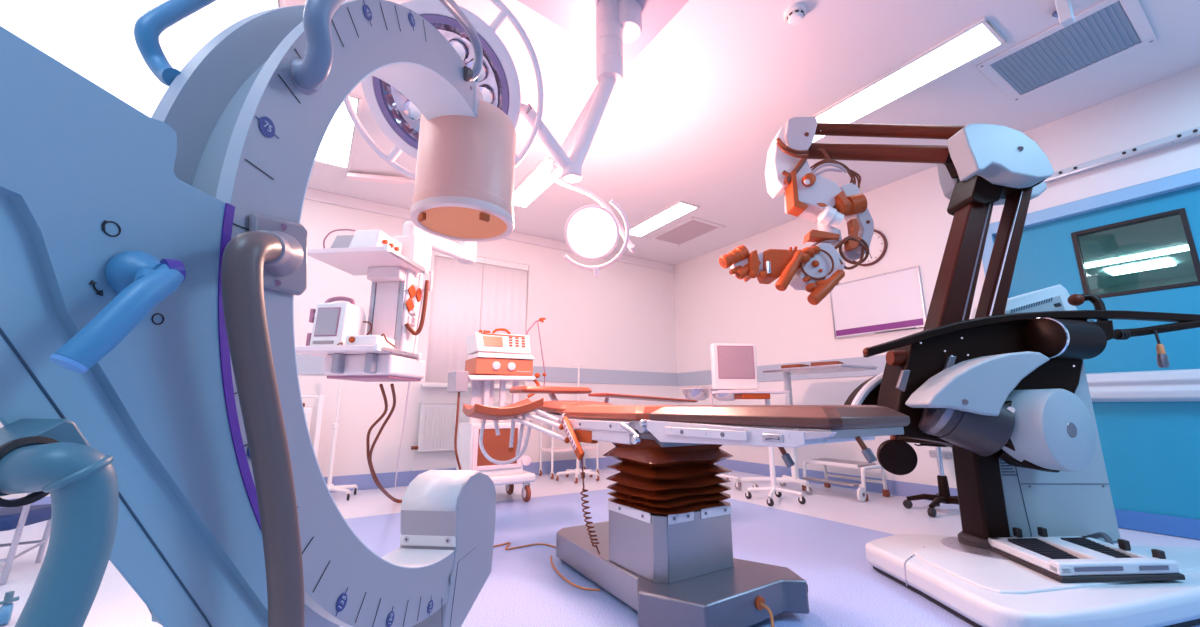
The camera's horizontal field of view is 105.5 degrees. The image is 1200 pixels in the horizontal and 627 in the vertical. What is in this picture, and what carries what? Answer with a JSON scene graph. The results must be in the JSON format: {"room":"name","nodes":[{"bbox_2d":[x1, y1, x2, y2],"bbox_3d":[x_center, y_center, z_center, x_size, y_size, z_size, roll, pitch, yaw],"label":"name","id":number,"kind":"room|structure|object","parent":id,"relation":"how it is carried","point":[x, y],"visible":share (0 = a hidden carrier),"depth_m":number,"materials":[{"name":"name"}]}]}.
{"room":"operating room","nodes":[
{"label":"operating room","id":0,"kind":"room"},
{"bbox_2d":[0,199,677,498],"bbox_3d":[-2.755,0.376,6.112,10.200,3.690,0.200,7,-13,-31],"label":"wall","id":1,"kind":"structure","parent":0,"point":[623,318],"depth_m":7.07,"materials":[{"name":"paint"}]},
{"bbox_2d":[0,457,620,507],"bbox_3d":[-2.784,2.067,5.623,10.000,0.180,0.012,7,-13,-31],"label":"baseboard","id":2,"kind":"structure","parent":1,"relation":"attached to","point":[387,480],"depth_m":5.80,"materials":[{"name":"blue plastic"}]},
{"bbox_2d":[411,402,511,470],"bbox_3d":[-1.833,1.661,6.262,1.410,0.869,0.099,7,-13,-31],"label":"radiator","id":3,"kind":"object","parent":1,"relation":"attached to","point":[437,423],"visible":0.44,"depth_m":6.05,"materials":[{"name":"white metal"}]},
{"bbox_2d":[421,402,511,403],"bbox_3d":[-1.794,1.247,6.360,1.330,0.020,0.080,7,-13,-31],"label":"grille","id":4,"kind":"object","parent":3,"relation":"attached to","point":[421,402],"depth_m":6.18,"materials":[{"name":"white plastic"}]},
{"bbox_2d":[421,280,511,388],"bbox_3d":[-1.755,0.111,6.717,1.550,1.959,0.250,7,-13,-31],"label":"window","id":5,"kind":"structure","parent":1,"relation":"in","point":[422,385],"depth_m":6.17,"materials":[{"name":"white plastic"}]},
{"bbox_2d":[425,251,483,384],"bbox_3d":[-2.073,0.057,6.551,0.719,1.906,0.075,7,-13,-31],"label":"roller blind","id":6,"kind":"object","parent":5,"relation":"attached to","point":[455,311],"visible":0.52,"depth_m":6.53,"materials":[{"name":"white fabric"}]},
{"bbox_2d":[480,258,528,385],"bbox_3d":[-1.461,0.133,6.929,0.719,1.906,0.075,7,-13,-31],"label":"roller blind","id":7,"kind":"object","parent":5,"relation":"attached to","point":[504,284],"visible":0.66,"depth_m":7.00,"materials":[{"name":"white fabric"}]},
{"bbox_2d":[296,354,677,385],"bbox_3d":[-2.783,0.702,5.899,10.000,0.235,0.014,7,-13,-31],"label":"trim","id":8,"kind":"structure","parent":1,"relation":"attached to","point":[306,364],"depth_m":7.47,"materials":[{"name":"white plastic"}]},
{"bbox_2d":[305,188,672,271],"bbox_3d":[-2.795,-1.398,6.295,9.950,0.140,0.050,7,-13,-31],"label":"trim","id":9,"kind":"structure","parent":1,"relation":"attached to","point":[311,194],"depth_m":6.32,"materials":[{"name":"white paint"}]},
{"bbox_2d":[0,469,1199,626],"bbox_3d":[-0.171,1.418,1.713,10.200,0.100,9.900,7,-13,-31],"label":"floor","id":10,"kind":"structure","parent":0,"point":[823,539],"depth_m":3.24,"materials":[{"name":"tile"}]},
{"bbox_2d":[0,591,18,625],"bbox_3d":[-2.783,1.382,2.137,0.069,0.140,0.097,4,-12,-19],"label":"swivel castor","id":11,"kind":"object","parent":10,"relation":"on","point":[6,609],"visible":1,"depth_m":2.12,"materials":[{"name":"blue plastic"}]},
{"bbox_2d":[0,492,50,584],"bbox_3d":[-3.816,1.229,2.722,0.738,0.668,0.577,7,-13,-31],"label":"trolley","id":12,"kind":"object","parent":10,"relation":"on","point":[11,518],"visible":0.44,"depth_m":2.80,"materials":[{"name":"silver metal"}]},
{"bbox_2d":[0,504,50,530],"bbox_3d":[-3.840,1.266,2.749,0.732,0.090,0.493,7,-13,-31],"label":"cushion","id":13,"kind":"object","parent":12,"relation":"on","point":[9,516],"depth_m":2.88,"materials":[{"name":"blue fabric"}]},
{"bbox_2d":[0,0,515,626],"bbox_3d":[-0.488,0.126,0.693,0.350,2.029,1.723,-1,-12,7],"label":"machine","id":14,"kind":"object","parent":10,"relation":"on","point":[152,269],"visible":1,"depth_m":0.50,"materials":[{"name":"grey paint"}]},
{"bbox_2d":[301,395,324,457],"bbox_3d":[-3.395,1.439,4.893,0.640,1.118,0.422,7,-13,-31],"label":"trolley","id":15,"kind":"object","parent":10,"relation":"on","point":[307,411],"visible":0.09,"depth_m":5.01,"materials":[{"name":"white plastic"}]},
{"bbox_2d":[326,380,357,500],"bbox_3d":[-3.002,1.340,5.160,0.591,1.418,0.598,7,-13,-31],"label":"stand","id":16,"kind":"object","parent":10,"relation":"on","point":[340,488],"visible":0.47,"depth_m":5.10,"materials":[{"name":"white metal"}]},
{"bbox_2d":[447,317,545,501],"bbox_3d":[-1.147,1.008,5.089,1.107,2.039,0.682,7,-13,-31],"label":"trolley","id":17,"kind":"object","parent":10,"relation":"on","point":[469,456],"visible":0.62,"depth_m":4.80,"materials":[{"name":"white plastic"}]},
{"bbox_2d":[447,371,468,392],"bbox_3d":[-1.486,0.714,4.761,0.130,0.210,0.320,7,-13,-31],"label":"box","id":18,"kind":"object","parent":17,"relation":"on","point":[457,380],"depth_m":4.64,"materials":[{"name":"grey plastic"}]},
{"bbox_2d":[465,352,534,375],"bbox_3d":[-1.117,0.577,5.099,0.657,0.237,0.474,7,-13,-31],"label":"anesthesia machine","id":19,"kind":"object","parent":17,"relation":"on","point":[480,363],"visible":0.97,"depth_m":4.92,"materials":[{"name":"orange plastic"}]},
{"bbox_2d":[466,328,530,354],"bbox_3d":[-1.148,0.320,5.165,0.637,0.289,0.416,7,-13,-31],"label":"generator","id":20,"kind":"object","parent":19,"relation":"on","point":[484,341],"visible":0.96,"depth_m":4.99,"materials":[{"name":"white plastic"}]},
{"bbox_2d":[468,375,535,381],"bbox_3d":[-1.168,0.730,5.076,0.752,0.064,0.563,7,-13,-31],"label":"shelf","id":21,"kind":"object","parent":17,"relation":"attached to","point":[471,378],"depth_m":4.87,"materials":[{"name":"white metal"}]},
{"bbox_2d":[493,542,555,549],"bbox_3d":[-0.625,1.683,3.302,0.605,0.012,0.178,2,-12,-11],"label":"cable","id":22,"kind":"object","parent":10,"relation":"on","point":[508,543],"visible":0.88,"depth_m":3.30,"materials":[{"name":"brown plastic"}]},
{"bbox_2d":[539,420,598,478],"bbox_3d":[-0.453,1.880,6.768,0.800,0.998,0.456,7,-13,-31],"label":"trolley","id":23,"kind":"object","parent":10,"relation":"on","point":[553,449],"visible":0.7,"depth_m":6.66,"materials":[{"name":"white metal"}]},
{"bbox_2d":[541,446,596,451],"bbox_3d":[-0.453,2.003,6.743,0.760,0.030,0.400,7,-13,-31],"label":"shelf","id":24,"kind":"object","parent":23,"relation":"attached to","point":[556,449],"depth_m":6.66,"materials":[{"name":"white metal"}]},
{"bbox_2d":[550,555,599,590],"bbox_3d":[-0.208,1.575,2.771,0.110,0.012,0.675,6,-13,-29],"label":"cable","id":25,"kind":"object","parent":10,"relation":"on","point":[553,566],"visible":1,"depth_m":2.62,"materials":[{"name":"brown plastic"}]},
{"bbox_2d":[555,363,598,482],"bbox_3d":[-0.321,1.503,6.452,0.591,1.612,0.598,7,-13,-31],"label":"stand","id":26,"kind":"object","parent":10,"relation":"on","point":[577,470],"visible":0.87,"depth_m":6.26,"materials":[{"name":"white metal"}]},
{"bbox_2d":[463,386,909,626],"bbox_3d":[0.404,1.002,2.826,1.987,1.156,2.886,7,-13,-31],"label":"table","id":27,"kind":"object","parent":10,"relation":"on","point":[665,547],"visible":0.98,"depth_m":2.24,"materials":[{"name":"metal"}]},
{"bbox_2d":[561,413,599,553],"bbox_3d":[-0.136,0.989,2.742,0.079,0.761,0.406,7,-13,-31],"label":"remote control","id":28,"kind":"object","parent":27,"relation":"hanging from","point":[571,435],"visible":1,"depth_m":2.70,"materials":[{"name":"orange plastic"}]},
{"bbox_2d":[681,387,741,484],"bbox_3d":[1.500,1.610,6.051,0.593,1.243,0.973,4,-12,-18],"label":"stand","id":29,"kind":"object","parent":10,"relation":"on","point":[725,475],"visible":0.27,"depth_m":6.12,"materials":[{"name":"white metal"}]},
{"bbox_2d":[681,387,709,400],"bbox_3d":[1.356,1.130,6.382,0.449,0.184,0.449,7,-13,-31],"label":"bowl","id":30,"kind":"object","parent":29,"relation":"on","point":[692,394],"visible":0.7,"depth_m":6.23,"materials":[{"name":"silver metal"}]},
{"bbox_2d":[708,387,736,400],"bbox_3d":[1.644,1.049,5.932,0.449,0.184,0.449,7,-13,-31],"label":"bowl","id":31,"kind":"object","parent":29,"relation":"on","point":[720,397],"visible":0.52,"depth_m":5.81,"materials":[{"name":"silver metal"}]},
{"bbox_2d":[710,343,805,505],"bbox_3d":[1.667,1.167,4.970,0.832,1.680,0.468,3,-12,-14],"label":"cart","id":32,"kind":"object","parent":10,"relation":"on","point":[733,366],"visible":1,"depth_m":5.03,"materials":[{"name":"white plastic"}]},
{"bbox_2d":[712,390,789,393],"bbox_3d":[1.665,0.874,5.059,0.770,0.030,0.300,1,-12,-6],"label":"shelf","id":33,"kind":"object","parent":32,"relation":"attached to","point":[721,391],"depth_m":4.92,"materials":[{"name":"white metal"}]},
{"bbox_2d":[735,364,876,494],"bbox_3d":[2.390,1.371,5.355,0.928,1.432,1.368,7,-13,-31],"label":"table","id":34,"kind":"object","parent":10,"relation":"on","point":[787,372],"visible":0.91,"depth_m":5.43,"materials":[{"name":"grey metal"}]},
{"bbox_2d":[781,364,809,368],"bbox_3d":[2.387,0.659,5.572,0.220,0.060,0.260,9,-14,-37],"label":"instrument box","id":35,"kind":"object","parent":34,"relation":"on","point":[792,365],"visible":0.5,"depth_m":5.49,"materials":[{"name":"brown plastic"}]},
{"bbox_2d":[762,364,876,374],"bbox_3d":[2.574,0.668,5.401,0.716,0.035,1.011,7,-13,-31],"label":"tray","id":36,"kind":"object","parent":34,"relation":"on","point":[833,368],"depth_m":5.24,"materials":[{"name":"silver metal"}]},
{"bbox_2d":[811,361,843,365],"bbox_3d":[2.606,0.590,5.232,0.300,0.060,0.220,-10,-15,40],"label":"instrument box","id":37,"kind":"object","parent":34,"relation":"on","point":[828,362],"visible":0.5,"depth_m":5.15,"materials":[{"name":"brown plastic"}]},
{"bbox_2d":[802,458,889,501],"bbox_3d":[2.798,1.907,5.301,0.620,0.363,0.764,7,-13,-31],"label":"cart","id":38,"kind":"object","parent":10,"relation":"on","point":[862,496],"visible":0.91,"depth_m":5.17,"materials":[{"name":"metal"}]},
{"bbox_2d":[898,437,958,516],"bbox_3d":[3.286,1.546,4.401,0.646,0.713,0.676,7,-13,-31],"label":"stool","id":39,"kind":"object","parent":10,"relation":"on","point":[943,496],"visible":0.57,"depth_m":4.39,"materials":[{"name":"black metal"}]},
{"bbox_2d":[719,117,1199,626],"bbox_3d":[2.576,-0.031,3.180,3.052,3.316,1.605,3,-12,-16],"label":"robot","id":40,"kind":"object","parent":10,"relation":"on","point":[1005,387],"visible":0.97,"depth_m":2.88,"materials":[{"name":"white plastic"}]},
{"bbox_2d":[988,527,1184,582],"bbox_3d":[2.617,1.308,2.556,0.830,0.123,0.669,1,-11,-3],"label":"foot pedal","id":41,"kind":"object","parent":40,"relation":"on","point":[1065,559],"visible":0.99,"depth_m":2.35,"materials":[{"name":"white plastic"}]},
{"bbox_2d":[286,0,1199,265],"bbox_3d":[-0.171,-2.296,2.465,10.200,0.100,9.900,7,-13,-31],"label":"ceiling","id":42,"kind":"structure","parent":0,"point":[695,117],"depth_m":4.03,"materials":[{"name":"white paint"}]},
{"bbox_2d":[0,0,285,117],"bbox_3d":[-4.190,-2.153,2.869,3.730,0.019,3.988,7,-13,-31],"label":"recessed light","id":43,"kind":"object","parent":42,"relation":"in","point":[95,39],"visible":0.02,"depth_m":3.35,"materials":[{"name":"white plastic"}]},
{"bbox_2d":[315,94,362,169],"bbox_3d":[-2.675,-1.811,4.557,0.410,0.019,1.468,7,-13,-31],"label":"recessed light","id":44,"kind":"object","parent":42,"relation":"in","point":[336,148],"visible":0.51,"depth_m":4.68,"materials":[{"name":"white plastic"}]},
{"bbox_2d":[346,172,414,184],"bbox_3d":[-2.468,-1.601,5.443,1.060,0.079,0.133,2,-12,-10],"label":"rail","id":45,"kind":"object","parent":42,"relation":"attached to","point":[350,176],"visible":0.73,"depth_m":5.37,"materials":[{"name":"white metal"}]},
{"bbox_2d":[295,221,476,502],"bbox_3d":[-1.686,0.059,4.493,1.094,3.707,3.508,2,-12,-10],"label":"pendant","id":46,"kind":"object","parent":42,"relation":"hanging from","point":[396,297],"visible":0.91,"depth_m":3.17,"materials":[{"name":"white plastic"}]},
{"bbox_2d":[306,296,371,345],"bbox_3d":[-1.703,0.059,2.999,0.326,0.352,0.316,-3,-12,17],"label":"patient monitor","id":47,"kind":"object","parent":46,"relation":"on","point":[332,322],"visible":0.85,"depth_m":2.93,"materials":[{"name":"white plastic"}]},
{"bbox_2d":[295,345,414,358],"bbox_3d":[-1.616,0.260,3.009,0.600,0.035,0.500,-1,-12,6],"label":"shelf","id":48,"kind":"object","parent":46,"relation":"attached to","point":[330,351],"depth_m":2.83,"materials":[{"name":"white metal"}]},
{"bbox_2d":[323,229,401,253],"bbox_3d":[-1.584,-0.459,3.079,0.413,0.148,0.297,-1,-12,6],"label":"monitor","id":49,"kind":"object","parent":46,"relation":"on","point":[361,238],"visible":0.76,"depth_m":2.96,"materials":[{"name":"white plastic"}]},
{"bbox_2d":[307,246,421,275],"bbox_3d":[-1.591,-0.353,3.130,0.550,0.035,0.500,-1,-12,6],"label":"shelf","id":50,"kind":"object","parent":46,"relation":"attached to","point":[355,261],"depth_m":3.02,"materials":[{"name":"white metal"}]},
{"bbox_2d":[345,333,394,348],"bbox_3d":[-1.446,0.176,2.903,0.245,0.083,0.222,-1,-12,6],"label":"module","id":51,"kind":"object","parent":46,"relation":"on","point":[384,341],"visible":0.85,"depth_m":2.81,"materials":[{"name":"white plastic"}]},
{"bbox_2d":[405,297,413,311],"bbox_3d":[-1.344,-0.061,3.223,0.012,0.110,0.110,-1,-12,6],"label":"socket","id":52,"kind":"object","parent":46,"relation":"attached to","point":[409,301],"depth_m":3.21,"materials":[{"name":"orange plastic"}]},
{"bbox_2d":[408,284,415,298],"bbox_3d":[-1.342,-0.157,3.257,0.012,0.110,0.110,-1,-12,6],"label":"socket","id":53,"kind":"object","parent":46,"relation":"attached to","point":[411,287],"depth_m":3.25,"materials":[{"name":"orange plastic"}]},
{"bbox_2d":[416,288,421,301],"bbox_3d":[-1.331,-0.137,3.355,0.012,0.110,0.110,-1,-12,6],"label":"socket","id":54,"kind":"object","parent":46,"relation":"attached to","point":[418,290],"depth_m":3.34,"materials":[{"name":"orange plastic"}]},
{"bbox_2d":[344,0,688,276],"bbox_3d":[-0.410,-1.275,2.765,2.055,1.762,1.308,7,-13,-31],"label":"lamp","id":55,"kind":"object","parent":42,"relation":"hanging from","point":[619,31],"visible":0.68,"depth_m":2.82,"materials":[{"name":"grey metal"}]},
{"bbox_2d":[513,156,561,208],"bbox_3d":[-0.807,-1.589,5.651,0.360,0.019,1.367,7,-13,-31],"label":"recessed light","id":56,"kind":"object","parent":42,"relation":"in","point":[538,180],"visible":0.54,"depth_m":5.63,"materials":[{"name":"white plastic"}]},
{"bbox_2d":[625,200,699,237],"bbox_3d":[0.863,-1.369,6.739,0.370,0.019,1.367,7,-13,-31],"label":"recessed light","id":57,"kind":"object","parent":42,"relation":"in","point":[679,209],"visible":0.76,"depth_m":6.65,"materials":[{"name":"white plastic"}]},
{"bbox_2d":[648,217,725,246],"bbox_3d":[1.349,-1.274,7.215,0.690,0.017,1.047,7,-13,-31],"label":"ceiling vent","id":58,"kind":"object","parent":42,"relation":"in","point":[691,229],"visible":1,"depth_m":7.16,"materials":[{"name":"white metal"}]},
{"bbox_2d":[655,220,717,243],"bbox_3d":[1.349,-1.276,7.215,0.550,0.010,0.900,7,-13,-31],"label":"grille","id":59,"kind":"object","parent":58,"relation":"attached to","point":[690,230],"depth_m":7.19,"materials":[{"name":"grey metal"}]},
{"bbox_2d":[783,3,806,24],"bbox_3d":[1.359,-2.064,3.170,0.150,0.075,0.150,7,-13,-31],"label":"smoke detector","id":60,"kind":"object","parent":42,"relation":"attached to","point":[794,14],"visible":1,"depth_m":3.13,"materials":[{"name":"white plastic"}]},
{"bbox_2d":[811,17,1006,142],"bbox_3d":[2.458,-1.926,3.989,0.420,0.019,1.618,7,-13,-31],"label":"recessed light","id":61,"kind":"object","parent":42,"relation":"in","point":[980,38],"visible":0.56,"depth_m":3.75,"materials":[{"name":"white plastic"}]},
{"bbox_2d":[1052,0,1074,27],"bbox_3d":[3.323,-2.287,3.482,0.264,0.966,1.072,-11,-16,43],"label":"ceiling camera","id":62,"kind":"object","parent":42,"relation":"attached to","point":[1064,12],"visible":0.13,"depth_m":2.97,"materials":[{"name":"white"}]},
{"bbox_2d":[976,0,1157,101],"bbox_3d":[3.598,-2.018,3.540,0.820,0.017,0.846,7,-13,-31],"label":"ceiling vent","id":63,"kind":"object","parent":42,"relation":"in","point":[1108,30],"visible":1,"depth_m":3.49,"materials":[{"name":"white metal"}]},
{"bbox_2d":[674,66,1199,487],"bbox_3d":[4.113,0.073,4.618,0.200,3.690,9.700,7,-13,-31],"label":"wall","id":64,"kind":"structure","parent":0,"point":[712,305],"depth_m":5.59,"materials":[{"name":"paint"}]},
{"bbox_2d":[677,355,885,385],"bbox_3d":[2.713,0.832,6.528,0.014,0.240,4.756,7,-13,-31],"label":"trim","id":65,"kind":"structure","parent":64,"relation":"attached to","point":[879,361],"depth_m":6.34,"materials":[{"name":"white plastic"}]},
{"bbox_2d":[716,459,958,504],"bbox_3d":[2.713,2.205,6.251,0.012,0.160,4.758,7,-13,-31],"label":"baseboard","id":66,"kind":"structure","parent":64,"relation":"attached to","point":[899,488],"depth_m":5.72,"materials":[{"name":"paint"}]},
{"bbox_2d":[853,229,887,265],"bbox_3d":[3.377,-0.832,5.764,0.037,0.470,0.470,7,-13,-31],"label":"wall clock","id":67,"kind":"object","parent":64,"relation":"attached to","point":[878,245],"visible":0.56,"depth_m":5.67,"materials":[{"name":"white plastic"}]},
{"bbox_2d":[830,266,926,338],"bbox_3d":[3.367,-0.112,5.614,0.059,0.718,1.086,7,-13,-31],"label":"whiteboard","id":68,"kind":"object","parent":64,"relation":"attached to","point":[892,301],"visible":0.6,"depth_m":5.57,"materials":[{"name":"white plastic"}]},
{"bbox_2d":[873,327,914,332],"bbox_3d":[3.462,0.193,5.374,0.033,0.010,0.450,7,-13,-31],"label":"tray","id":69,"kind":"object","parent":68,"relation":"on","point":[891,329],"depth_m":5.41,"materials":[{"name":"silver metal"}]},
{"bbox_2d":[929,450,936,457],"bbox_3d":[3.605,1.519,4.939,0.017,0.074,0.070,7,-13,-31],"label":"wall socket","id":70,"kind":"object","parent":64,"relation":"attached to","point":[932,453],"visible":0.97,"depth_m":4.94,"materials":[{"name":"grey plastic"}]},
{"bbox_2d":[945,451,952,458],"bbox_3d":[3.685,1.493,4.814,0.017,0.074,0.070,7,-13,-31],"label":"wall socket","id":71,"kind":"object","parent":64,"relation":"attached to","point":[948,454],"visible":0.91,"depth_m":4.81,"materials":[{"name":"grey plastic"}]},
{"bbox_2d":[982,168,1199,539],"bbox_3d":[4.776,0.267,3.449,0.259,2.846,2.720,7,-13,-31],"label":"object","id":72,"kind":"structure","parent":64,"relation":"in","point":[1147,415],"depth_m":3.79,"materials":[{"name":"blue paint"}]},
{"bbox_2d":[1043,126,1199,182],"bbox_3d":[5.132,-1.558,3.010,0.099,0.080,3.800,7,-13,-31],"label":"door track","id":73,"kind":"object","parent":64,"relation":"attached to","point":[1193,133],"visible":0.81,"depth_m":3.91,"materials":[{"name":"silver metal"}]},
{"bbox_2d":[1079,215,1195,289],"bbox_3d":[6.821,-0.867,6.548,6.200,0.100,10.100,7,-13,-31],"label":"window","id":74,"kind":"structure","parent":0,"point":[1168,232],"depth_m":6.25,"materials":[{"name":"clear glass"}]},
{"bbox_2d":[1085,245,1188,268],"bbox_3d":[7.768,-0.835,6.366,0.220,0.025,3.200,7,-13,-31],"label":"recessed light","id":75,"kind":"object","parent":74,"relation":"in","point":[1183,248],"visible":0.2,"depth_m":6.48,"materials":[{"name":"white"}]},
{"bbox_2d":[1104,258,1175,275],"bbox_3d":[8.277,-0.707,6.999,0.530,0.025,0.650,7,-13,-31],"label":"recessed light","id":76,"kind":"object","parent":74,"relation":"in","point":[1162,263],"visible":1,"depth_m":6.96,"materials":[{"name":"white"}]},
{"bbox_2d":[1090,274,1197,294],"bbox_3d":[6.821,0.701,6.230,6.200,3.100,10.100,7,-13,-31],"label":"wall","id":77,"kind":"structure","parent":0,"point":[1188,278],"depth_m":7.85,"materials":[{"name":"paint"}]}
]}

